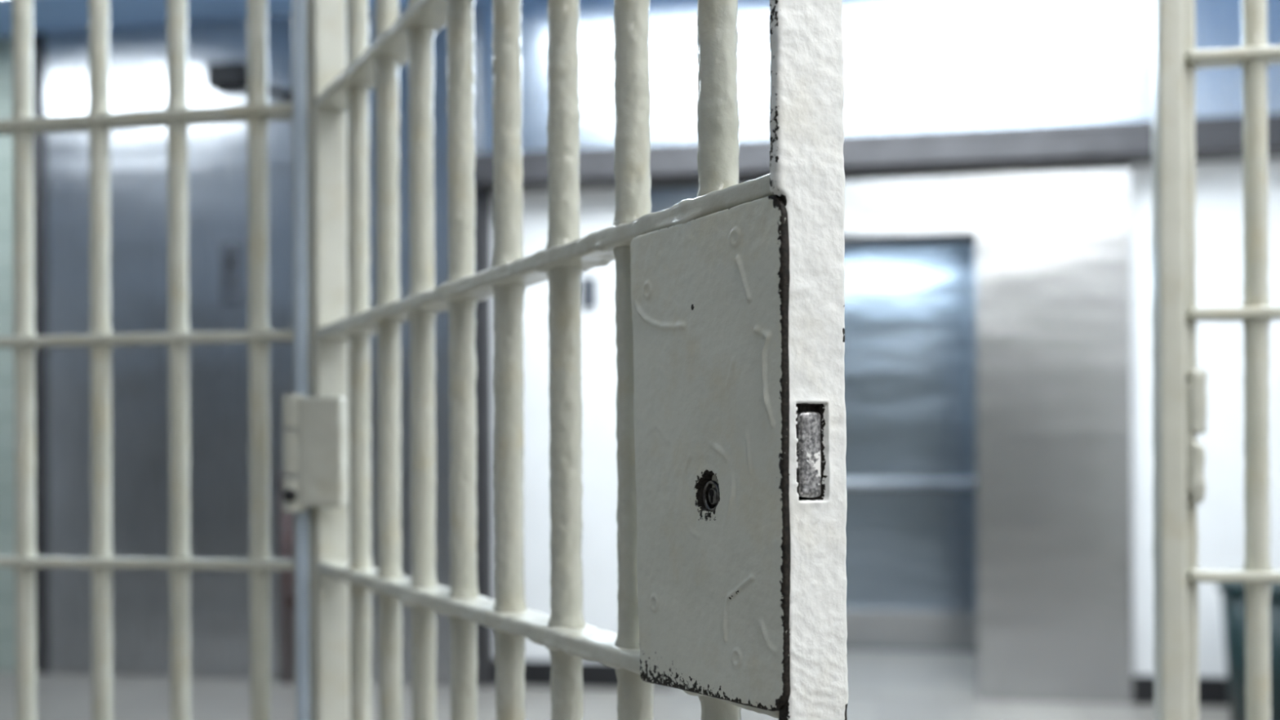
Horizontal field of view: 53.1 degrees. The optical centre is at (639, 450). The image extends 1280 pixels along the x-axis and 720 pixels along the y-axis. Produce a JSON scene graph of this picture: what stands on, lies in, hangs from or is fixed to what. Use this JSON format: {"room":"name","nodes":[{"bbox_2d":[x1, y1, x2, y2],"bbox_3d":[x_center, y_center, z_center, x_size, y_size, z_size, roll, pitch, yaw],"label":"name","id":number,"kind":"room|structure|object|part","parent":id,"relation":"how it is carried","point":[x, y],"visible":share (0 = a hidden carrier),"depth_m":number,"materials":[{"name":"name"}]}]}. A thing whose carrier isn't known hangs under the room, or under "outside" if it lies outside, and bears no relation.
{"room":"prison interior","nodes":[
{"label":"prison interior","id":0,"kind":"room"},
{"bbox_2d":[223,257,234,284],"bbox_3d":[-2.173,-0.946,6.769,0.060,0.145,0.010,0,0,10],"label":"button","id":1,"kind":"object","parent":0,"point":[228,263],"depth_m":6.77,"materials":[{"name":"grey metal"}]},
{"bbox_2d":[0,0,492,37],"bbox_3d":[-2.168,-2.339,2.097,10.400,0.100,9.543,0,0,10],"label":"ceiling","id":2,"kind":"structure","parent":0,"point":[49,15],"depth_m":6.68,"materials":[{"name":"white paint"}]},
{"bbox_2d":[293,0,311,719],"bbox_3d":[-0.416,-0.548,1.568,0.017,3.500,0.013,0,0,10],"label":"post","id":3,"kind":"object","parent":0,"point":[300,6],"depth_m":1.56,"materials":[{"name":"grey metal"}]},
{"bbox_2d":[311,0,350,719],"bbox_3d":[-0.378,0.107,1.571,0.041,2.051,0.018,0,0,-28],"label":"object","id":4,"kind":"object","parent":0,"point":[329,59],"depth_m":1.56,"materials":[{"name":"beige metal"}]},
{"bbox_2d":[298,395,346,507],"bbox_3d":[-0.383,0.002,1.543,0.058,0.134,0.020,0,0,10],"label":"hinge leaf","id":5,"kind":"object","parent":4,"relation":"attached to","point":[322,420],"depth_m":1.53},
{"bbox_2d":[0,671,1231,719],"bbox_3d":[-2.149,1.261,2.097,10.400,0.100,9.543,0,0,10],"label":"floor","id":6,"kind":"structure","parent":0,"point":[60,695],"depth_m":6.04,"materials":[{"name":"concrete"}]},
{"bbox_2d":[11,0,271,719],"bbox_3d":[-1.339,-0.543,1.763,1.778,3.500,0.029,0,0,10],"label":"bars","id":7,"kind":"object","parent":6,"relation":"on","point":[22,33],"visible":0.98,"depth_m":1.63,"materials":[{"name":"beige metal"}]},
{"bbox_2d":[0,102,295,570],"bbox_3d":[-1.355,-0.503,1.766,1.902,3.395,0.041,0,0,10],"label":"crossbar","id":8,"kind":"object","parent":7,"relation":"attached to","point":[277,111],"visible":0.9,"depth_m":1.62,"materials":[{"name":"beige metal"}]},
{"bbox_2d":[279,476,294,684],"bbox_3d":[-1.773,0.674,6.661,0.200,1.070,0.110,0,0,10],"label":"standpipe","id":9,"kind":"object","parent":6,"relation":"on","point":[286,537],"visible":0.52,"depth_m":6.64,"materials":[{"name":"grey metal"}]},
{"bbox_2d":[291,0,315,719],"bbox_3d":[-0.411,-0.548,1.591,0.033,3.501,0.041,0,0,10],"label":"hinge post","id":10,"kind":"object","parent":6,"relation":"on","point":[313,653],"visible":0.28,"depth_m":1.57,"materials":[{"name":"grey metal"}]},
{"bbox_2d":[282,394,306,511],"bbox_3d":[-0.419,0.003,1.553,0.028,0.142,0.028,0,0,10],"label":"hinge knuckles","id":11,"kind":"object","parent":10,"relation":"attached to","point":[291,447],"depth_m":1.54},
{"bbox_2d":[282,488,297,502],"bbox_3d":[-0.421,0.054,1.540,0.016,0.016,0.008,0,0,10],"label":"screw","id":12,"kind":"object","parent":11,"relation":"in","point":[289,495],"depth_m":1.54,"materials":[{"name":"grey metal"}]},
{"bbox_3d":[-0.411,-0.548,1.591,0.033,3.501,0.041,0,0,10],"label":"post","id":13,"kind":"part","parent":10,"relation":"part of","materials":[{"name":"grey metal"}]},
{"bbox_2d":[315,0,848,719],"bbox_3d":[-0.142,0.105,1.130,0.046,2.052,1.001,0,0,-28],"label":"gate","id":14,"kind":"object","parent":10,"relation":"attached to","point":[594,250],"depth_m":0.70,"materials":[{"name":"beige metal"}]},
{"bbox_2d":[346,0,742,719],"bbox_3d":[-0.135,0.106,1.120,0.030,2.050,0.804,0,0,-28],"label":"bars","id":15,"kind":"object","parent":14,"relation":"attached to","point":[717,105],"visible":0.88,"depth_m":1.07,"materials":[{"name":"beige metal"}]},
{"bbox_2d":[630,195,791,711],"bbox_3d":[0.036,0.005,0.756,0.008,0.286,0.173,0,0,-28],"label":"cover plate","id":16,"kind":"object","parent":14,"relation":"attached to","point":[710,293],"depth_m":0.74,"materials":[{"name":"grey metal"}]},
{"bbox_2d":[702,480,719,511],"bbox_3d":[0.042,0.027,0.747,0.002,0.019,0.019,0,0,-28],"label":"rim","id":17,"kind":"object","parent":16,"relation":"attached to","point":[704,495],"depth_m":0.75,"materials":[{"name":"grey metal"}]},
{"bbox_2d":[708,487,717,505],"bbox_3d":[0.043,0.027,0.748,0.003,0.010,0.010,0,0,-28],"label":"cylinder","id":18,"kind":"object","parent":16,"relation":"in","point":[715,493],"depth_m":0.75,"materials":[{"name":"grey metal"}]},
{"bbox_2d":[711,475,718,487],"bbox_3d":[0.054,0.001,0.769,0.038,0.275,0.157,0,0,-28],"label":"lock case","id":19,"kind":"object","parent":14,"relation":"attached to","point":[713,477],"visible":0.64,"depth_m":0.75,"materials":[{"name":"grey metal"}]},
{"bbox_2d":[709,488,713,502],"bbox_3d":[0.042,0.027,0.748,0.001,0.008,0.004,0,0,-28],"label":"keyhole","id":20,"kind":"object","parent":19,"relation":"attached to","point":[711,491],"visible":1,"depth_m":0.75,"materials":[{"name":"black metal"}]},
{"bbox_2d":[795,411,821,497],"bbox_3d":[0.090,0.002,0.695,0.015,0.047,0.012,0,0,-28],"label":"latch bolt","id":21,"kind":"object","parent":19,"relation":"attached to","point":[808,426],"visible":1,"depth_m":0.69,"materials":[{"name":"metal"}]},
{"bbox_3d":[0.092,0.105,0.694,0.046,2.050,0.013,0,0,-28],"label":"latch stile","id":22,"kind":"part","parent":14,"relation":"part of","materials":[{"name":"white metal"}]},
{"bbox_2d":[581,164,1133,704],"bbox_3d":[1.135,-0.060,6.964,2.646,2.548,1.492,0,0,10],"label":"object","id":23,"kind":"object","parent":6,"relation":"on","point":[988,354],"visible":0.59,"depth_m":6.11,"materials":[{"name":"metal"}]},
{"bbox_3d":[-0.261,-0.799,6.491,0.080,0.160,0.012,0,0,10],"label":"call plate","id":24,"kind":"part","parent":23,"relation":"part of","materials":[{"name":"grey metal"}]},
{"bbox_3d":[1.152,0.194,7.618,1.800,0.060,0.100,0,0,10],"label":"handrail","id":25,"kind":"part","parent":23,"relation":"part of","materials":[{"name":"silver metal"}]},
{"bbox_3d":[1.164,1.059,7.659,1.900,0.230,0.015,0,0,10],"label":"kick plate","id":26,"kind":"part","parent":23,"relation":"part of","materials":[{"name":"metal"}]},
{"bbox_2d":[1150,0,1199,719],"bbox_3d":[0.586,-0.553,1.406,0.045,3.501,0.049,0,0,10],"label":"strike post","id":27,"kind":"object","parent":6,"relation":"on","point":[1173,22],"visible":0.97,"depth_m":1.39,"materials":[{"name":"beige metal"}]},
{"bbox_2d":[1185,368,1208,502],"bbox_3d":[0.604,-0.016,1.394,0.024,0.145,0.030,0,0,10],"label":"hinge","id":28,"kind":"object","parent":27,"relation":"attached to","point":[1196,396],"depth_m":1.38,"materials":[{"name":"beige metal"}]},
{"bbox_2d":[1217,582,1279,719],"bbox_3d":[2.691,0.851,5.301,0.548,0.670,0.548,0,0,10],"label":"trash bin","id":29,"kind":"object","parent":6,"relation":"on","point":[1233,593],"visible":0.34,"depth_m":5.24,"materials":[{"name":"green plastic"}]},
{"bbox_3d":[2.689,0.551,5.301,0.548,0.070,0.548,0,0,10],"label":"lid","id":30,"kind":"part","parent":29,"relation":"part of","materials":[{"name":"green plastic"}]},
{"bbox_2d":[1240,0,1271,719],"bbox_3d":[1.689,-0.559,1.204,2.106,3.500,0.030,0,0,10],"label":"bars","id":31,"kind":"object","parent":6,"relation":"on","point":[1254,12],"visible":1,"depth_m":1.38,"materials":[{"name":"beige metal"}]},
{"bbox_2d":[0,4,1279,683],"bbox_3d":[-1.300,-0.543,6.750,10.200,3.500,0.180,0,0,10],"label":"wall","id":32,"kind":"structure","parent":0,"point":[1219,184],"depth_m":6.02,"materials":[{"name":"white paint"}]},
{"bbox_2d":[46,170,250,676],"bbox_3d":[-2.641,-0.139,6.910,1.210,2.685,0.048,0,0,10],"label":"leaf","id":33,"kind":"object","parent":32,"relation":"attached to","point":[220,486],"visible":0.56,"depth_m":6.89,"materials":[{"name":"metal"}]},
{"bbox_2d":[221,242,239,303],"bbox_3d":[-2.170,-0.939,6.786,0.100,0.320,0.025,0,0,10],"label":"cover plate","id":34,"kind":"object","parent":33,"relation":"attached to","point":[230,294],"visible":1,"depth_m":6.77,"materials":[{"name":"grey metal"}]},
{"bbox_2d":[45,2,479,179],"bbox_3d":[-2.046,-1.889,6.753,2.455,0.800,0.138,0,0,10],"label":"transom window","id":35,"kind":"structure","parent":32,"relation":"in","point":[217,54],"depth_m":6.84,"materials":[{"name":"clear glass"}]},
{"bbox_3d":[-1.963,-1.893,6.708,0.300,0.040,0.030,18,3,10],"label":"closer arm","id":36,"kind":"part","parent":35,"relation":"part of","materials":[{"name":"black metal"}]},
{"bbox_2d":[283,88,292,102],"bbox_3d":[-1.820,-1.845,6.697,0.070,0.070,0.070,0,0,10],"label":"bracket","id":37,"kind":"object","parent":35,"relation":"attached to","point":[287,94],"visible":0.36,"depth_m":6.66,"materials":[{"name":"grey metal"}]},
{"bbox_2d":[33,32,494,686],"bbox_3d":[-2.053,-0.539,6.787,2.625,3.500,0.080,0,0,10],"label":"trim","id":38,"kind":"structure","parent":32,"relation":"attached to","point":[483,203],"depth_m":6.58,"materials":[{"name":"grey metal"}]},
{"bbox_2d":[267,160,450,682],"bbox_3d":[-1.444,-0.145,6.690,1.205,2.685,0.048,0,0,10],"label":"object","id":39,"kind":"object","parent":32,"relation":"attached to","point":[280,202],"visible":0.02,"depth_m":6.65,"materials":[{"name":"metal"}]},
{"bbox_2d":[493,659,1229,706],"bbox_3d":[1.479,1.127,6.168,4.540,0.130,0.020,0,0,10],"label":"baseboard","id":40,"kind":"structure","parent":32,"relation":"attached to","point":[1213,691],"depth_m":6.45,"materials":[{"name":"black rubber"}]},
{"bbox_2d":[474,113,1279,192],"bbox_3d":[1.431,-1.423,6.088,4.580,0.170,0.190,0,0,10],"label":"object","id":41,"kind":"object","parent":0,"point":[1216,138],"depth_m":6.01,"materials":[{"name":"grey metal"}]},
{"bbox_2d":[480,0,1279,152],"bbox_3d":[1.441,-1.908,6.159,4.580,0.800,0.045,0,0,10],"label":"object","id":42,"kind":"object","parent":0,"point":[910,65],"depth_m":6.15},
{"bbox_3d":[2.920,-0.565,1.237,0.100,3.500,9.493,0,0,10],"label":"wall","id":43,"kind":"structure","parent":0,"visible":0},
{"bbox_2d":[1185,44,1279,583],"bbox_3d":[1.711,-0.519,1.200,2.267,3.395,0.041,0,0,10],"label":"crossbar","id":44,"kind":"object","parent":43,"relation":"attached to","point":[1215,58],"visible":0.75,"depth_m":1.38,"materials":[{"name":"beige metal"}]}
]}

